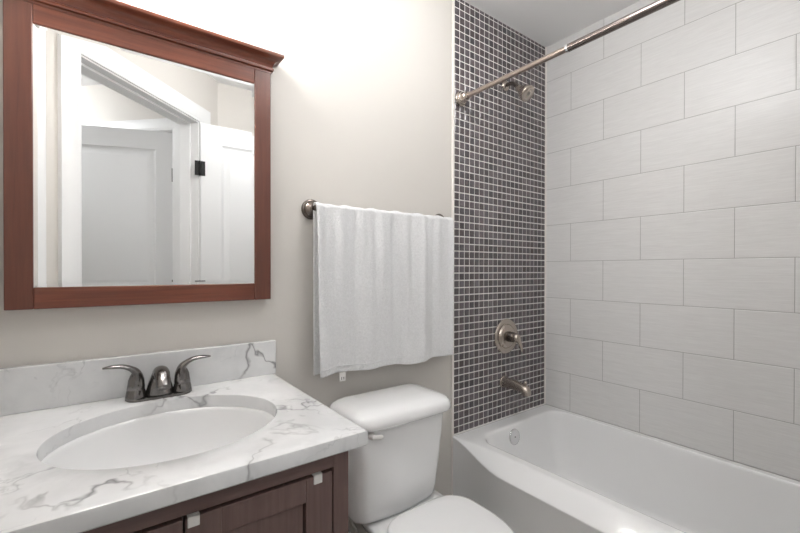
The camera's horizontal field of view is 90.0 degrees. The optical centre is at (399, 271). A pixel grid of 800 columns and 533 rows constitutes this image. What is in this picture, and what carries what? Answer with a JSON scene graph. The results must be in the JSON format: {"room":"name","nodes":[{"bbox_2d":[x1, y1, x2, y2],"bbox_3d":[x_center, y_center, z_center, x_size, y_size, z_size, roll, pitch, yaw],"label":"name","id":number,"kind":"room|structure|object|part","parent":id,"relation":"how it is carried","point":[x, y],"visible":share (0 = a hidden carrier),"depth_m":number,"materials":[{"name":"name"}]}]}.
{"room":"bathroom","nodes":[
{"label":"bathroom","id":0,"kind":"room"},
{"bbox_2d":[0,0,544,532],"bbox_3d":[-0.140,-0.045,1.552,2.232,2.334,0.125,0,0,-37],"label":"wall","id":1,"kind":"structure","parent":0,"point":[361,90],"depth_m":1.54,"materials":[{"name":"beige paint"}]},
{"bbox_2d":[0,340,275,415],"bbox_3d":[-0.655,0.271,1.084,0.642,0.106,0.020,0,0,-37],"label":"backsplash","id":2,"kind":"structure","parent":1,"relation":"attached to","point":[28,388],"depth_m":1.01,"materials":[{"name":"white stone"}]},
{"bbox_2d":[3,0,283,310],"bbox_3d":[-0.641,-0.292,1.065,0.660,0.756,0.062,0,0,-37],"label":"wall mirror","id":3,"kind":"object","parent":1,"relation":"attached to","point":[137,141],"visible":1,"depth_m":1.03,"materials":[{"name":"brown wood"}]},
{"bbox_3d":[-0.650,-0.598,1.076,0.500,0.056,0.030,0,0,-37],"label":"frame rail","id":4,"kind":"part","parent":3,"relation":"part of","materials":[{"name":"brown wood"}]},
{"bbox_2d":[33,24,254,287],"bbox_3d":[-0.645,-0.267,1.071,0.507,0.614,0.008,0,0,-37],"label":"mirror glass","id":5,"kind":"object","parent":3,"relation":"on","point":[144,157],"depth_m":1.04,"materials":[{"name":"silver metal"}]},
{"bbox_3d":[-0.651,0.061,1.080,0.500,0.050,0.030,0,0,-37],"label":"frame rail","id":6,"kind":"part","parent":3,"relation":"part of","materials":[{"name":"brown wood"}]},
{"bbox_3d":[-0.640,-0.642,1.063,0.660,0.055,0.062,0,0,-37],"label":"crown moulding","id":7,"kind":"part","parent":3,"relation":"part of","materials":[{"name":"brown wood"}]},
{"bbox_2d":[301,199,443,219],"bbox_3d":[-0.049,-0.211,1.504,0.652,0.069,0.067,0,0,-37],"label":"towel bar","id":8,"kind":"object","parent":1,"relation":"attached to","point":[307,208],"visible":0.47,"depth_m":1.33,"materials":[{"name":"silver metal"}]},
{"bbox_3d":[-0.283,-0.210,1.329,0.069,0.069,0.067,0,0,-37],"label":"mount post","id":9,"kind":"part","parent":8,"relation":"part of","materials":[{"name":"silver metal"}]},
{"bbox_2d":[313,202,453,380],"bbox_3d":[-0.030,0.068,1.482,0.614,0.593,0.071,0,0,-37],"label":"bath towel","id":10,"kind":"object","parent":8,"relation":"hanging from","point":[383,280],"visible":1,"depth_m":1.43,"materials":[{"name":"white fabric"}]},
{"bbox_2d":[451,0,454,494],"bbox_3d":[0.232,-0.046,1.754,0.013,2.334,0.008,0,0,-37],"label":"trim","id":11,"kind":"structure","parent":1,"relation":"attached to","point":[453,1],"depth_m":1.75,"materials":[{"name":"white"}]},
{"bbox_2d":[454,403,544,434],"bbox_3d":[0.510,0.719,1.967,0.696,0.010,0.007,0,0,-37],"label":"trim","id":12,"kind":"structure","parent":1,"relation":"attached to","point":[544,403],"depth_m":1.93,"materials":[{"name":"white"}]},
{"bbox_2d":[495,319,522,353],"bbox_3d":[0.548,0.318,1.936,0.172,0.172,0.090,0,0,-37],"label":"shower valve","id":13,"kind":"object","parent":1,"relation":"attached to","point":[506,333],"visible":1,"depth_m":1.94,"materials":[{"name":"silver metal"}]},
{"bbox_3d":[0.562,0.339,1.918,0.043,0.086,0.043,0,0,-37],"label":"lever handle","id":14,"kind":"part","parent":13,"relation":"part of","materials":[{"name":"silver metal"}]},
{"bbox_2d":[499,376,530,396],"bbox_3d":[0.552,0.541,1.900,0.059,0.064,0.152,0,0,-37],"label":"tub spout","id":15,"kind":"object","parent":1,"relation":"attached to","point":[505,381],"visible":1,"depth_m":1.88,"materials":[{"name":"silver metal"}]},
{"bbox_2d":[502,81,534,101],"bbox_3d":[0.562,-0.867,1.898,0.075,0.138,0.157,0,0,-37],"label":"shower","id":16,"kind":"object","parent":1,"relation":"attached to","point":[525,92],"visible":0.99,"depth_m":1.86,"materials":[{"name":"silver metal"}]},
{"bbox_3d":[0.541,-0.892,1.925,0.019,0.056,0.088,0,0,-37],"label":"shower arm","id":17,"kind":"part","parent":16,"relation":"part of","materials":[{"name":"silver metal"}]},
{"bbox_2d":[544,47,546,403],"bbox_3d":[0.788,-0.247,2.168,0.007,1.934,0.007,0,0,-37],"label":"trim","id":18,"kind":"structure","parent":1,"relation":"attached to","point":[545,47],"depth_m":2.17,"materials":[{"name":"white"}]},
{"bbox_2d":[463,0,639,46],"bbox_3d":[0.051,-1.249,-0.993,5.300,0.100,4.420,0,0,-37],"label":"ceiling","id":19,"kind":"structure","parent":0,"point":[545,22],"depth_m":1.89,"materials":[{"name":"paint"}]},
{"bbox_2d":[546,0,799,480],"bbox_3d":[1.296,-0.044,1.594,0.120,2.334,1.775,0,0,-37],"label":"wall","id":20,"kind":"structure","parent":0,"point":[673,150],"depth_m":1.65,"materials":[{"name":"white tile"}]},
{"bbox_3d":[0.048,1.185,-0.980,5.300,0.100,4.420,0,0,-37],"label":"floor","id":21,"kind":"structure","parent":0,"visible":0},
{"bbox_2d":[82,451,347,532],"bbox_3d":[-0.497,0.741,0.854,0.602,0.768,0.561,0,0,-37],"label":"vanity cabinet","id":22,"kind":"object","parent":21,"relation":"on","point":[312,497],"visible":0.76,"depth_m":0.74,"materials":[{"name":"brown wood"}]},
{"bbox_3d":[-0.461,0.701,0.583,0.255,0.594,0.018,0,0,-37],"label":"door","id":23,"kind":"part","parent":22,"relation":"part of","materials":[{"name":"brown wood"}]},
{"bbox_2d":[0,340,367,532],"bbox_3d":[-0.490,0.288,0.862,0.642,0.137,0.573,0,0,-37],"label":"countertop","id":24,"kind":"structure","parent":22,"relation":"on","point":[45,407],"depth_m":0.81,"materials":[{"name":"white stone"}]},
{"bbox_2d":[102,355,210,402],"bbox_3d":[-0.605,0.276,1.014,0.240,0.096,0.126,0,0,-37],"label":"faucet","id":25,"kind":"object","parent":24,"relation":"on","point":[160,385],"visible":1,"depth_m":1.01,"materials":[{"name":"grey metal"}]},
{"bbox_3d":[-0.684,0.274,0.996,0.092,0.093,0.047,0,0,-37],"label":"handle","id":26,"kind":"part","parent":25,"relation":"part of","materials":[{"name":"grey metal"}]},
{"bbox_3d":[-0.625,0.320,1.040,0.144,0.007,0.052,0,0,-37],"label":"plate","id":27,"kind":"part","parent":25,"relation":"part of","materials":[{"name":"grey metal"}]},
{"bbox_3d":[-0.605,0.279,1.014,0.068,0.079,0.126,0,0,-37],"label":"spout","id":28,"kind":"part","parent":25,"relation":"part of","materials":[{"name":"grey metal"}]},
{"bbox_3d":[-0.565,0.274,1.085,0.092,0.093,0.047,0,0,-37],"label":"handle","id":29,"kind":"part","parent":25,"relation":"part of","materials":[{"name":"grey metal"}]},
{"bbox_2d":[41,406,273,528],"bbox_3d":[-0.487,0.433,0.858,0.447,0.152,0.386,0,0,-37],"label":"sink basin","id":30,"kind":"object","parent":24,"relation":"in","point":[166,436],"visible":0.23,"depth_m":0.99,"materials":[{"name":"white ceramic"}]},
{"bbox_3d":[-0.249,0.701,0.740,0.265,0.594,0.018,0,0,-37],"label":"door","id":31,"kind":"part","parent":22,"relation":"part of","materials":[{"name":"brown wood"}]},
{"bbox_3d":[-0.252,0.696,0.743,0.147,0.492,0.007,0,0,-37],"label":"door panel","id":32,"kind":"part","parent":22,"relation":"part of","materials":[{"name":"brown wood"}]},
{"bbox_2d":[329,383,513,532],"bbox_3d":[0.094,0.782,1.253,0.404,0.684,0.628,0,0,-37],"label":"toilet","id":33,"kind":"object","parent":21,"relation":"on","point":[392,478],"visible":0.89,"depth_m":1.29,"materials":[{"name":"white ceramic"}]},
{"bbox_2d":[348,520,358,532],"bbox_3d":[-0.173,0.888,1.391,0.055,0.178,0.122,0,0,-24],"label":"supply hose","id":34,"kind":"object","parent":33,"relation":"hanging from","point":[351,521],"visible":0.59,"depth_m":1.35,"materials":[{"name":"silver metal"}]},
{"bbox_3d":[-0.075,0.510,1.242,0.044,0.024,0.028,0,0,-37],"label":"flush lever","id":35,"kind":"part","parent":33,"relation":"part of","materials":[{"name":"white plastic"}]},
{"bbox_3d":[-0.022,0.466,1.406,0.404,0.054,0.241,0,0,-37],"label":"tank lid","id":36,"kind":"part","parent":33,"relation":"part of","materials":[{"name":"white ceramic"}]},
{"bbox_3d":[-0.031,0.643,1.414,0.380,0.314,0.207,0,0,-37],"label":"tank","id":37,"kind":"part","parent":33,"relation":"part of","materials":[{"name":"white ceramic"}]},
{"bbox_3d":[0.100,0.963,1.254,0.316,0.320,0.600,0,0,-37],"label":"bowl","id":38,"kind":"part","parent":33,"relation":"part of","materials":[{"name":"white ceramic"}]},
{"bbox_3d":[0.173,0.770,1.156,0.332,0.020,0.378,0,0,-37],"label":"seat lid","id":39,"kind":"part","parent":33,"relation":"part of","materials":[{"name":"white"}]},
{"bbox_2d":[453,404,799,532],"bbox_3d":[0.959,0.924,1.335,0.732,0.401,1.548,0,0,-37],"label":"bathtub","id":40,"kind":"object","parent":21,"relation":"on","point":[545,468],"visible":0.98,"depth_m":1.60,"materials":[{"name":"white ceramic"}]},
{"bbox_3d":[0.536,0.774,1.873,0.073,0.072,0.016,0,0,-37],"label":"overflow plate","id":41,"kind":"part","parent":40,"relation":"part of","materials":[{"name":"silver metal"}]},
{"bbox_3d":[1.215,-0.038,0.489,1.332,2.334,0.100,0,0,-37],"label":"wall","id":42,"kind":"structure","parent":0,"visible":0},
{"bbox_2d":[455,0,679,105],"bbox_3d":[0.729,-0.759,1.151,0.063,0.063,1.548,0,0,-37],"label":"shower rod","id":43,"kind":"object","parent":42,"relation":"attached to","point":[461,98],"visible":1,"depth_m":1.32,"materials":[{"name":"silver metal"}]}
]}

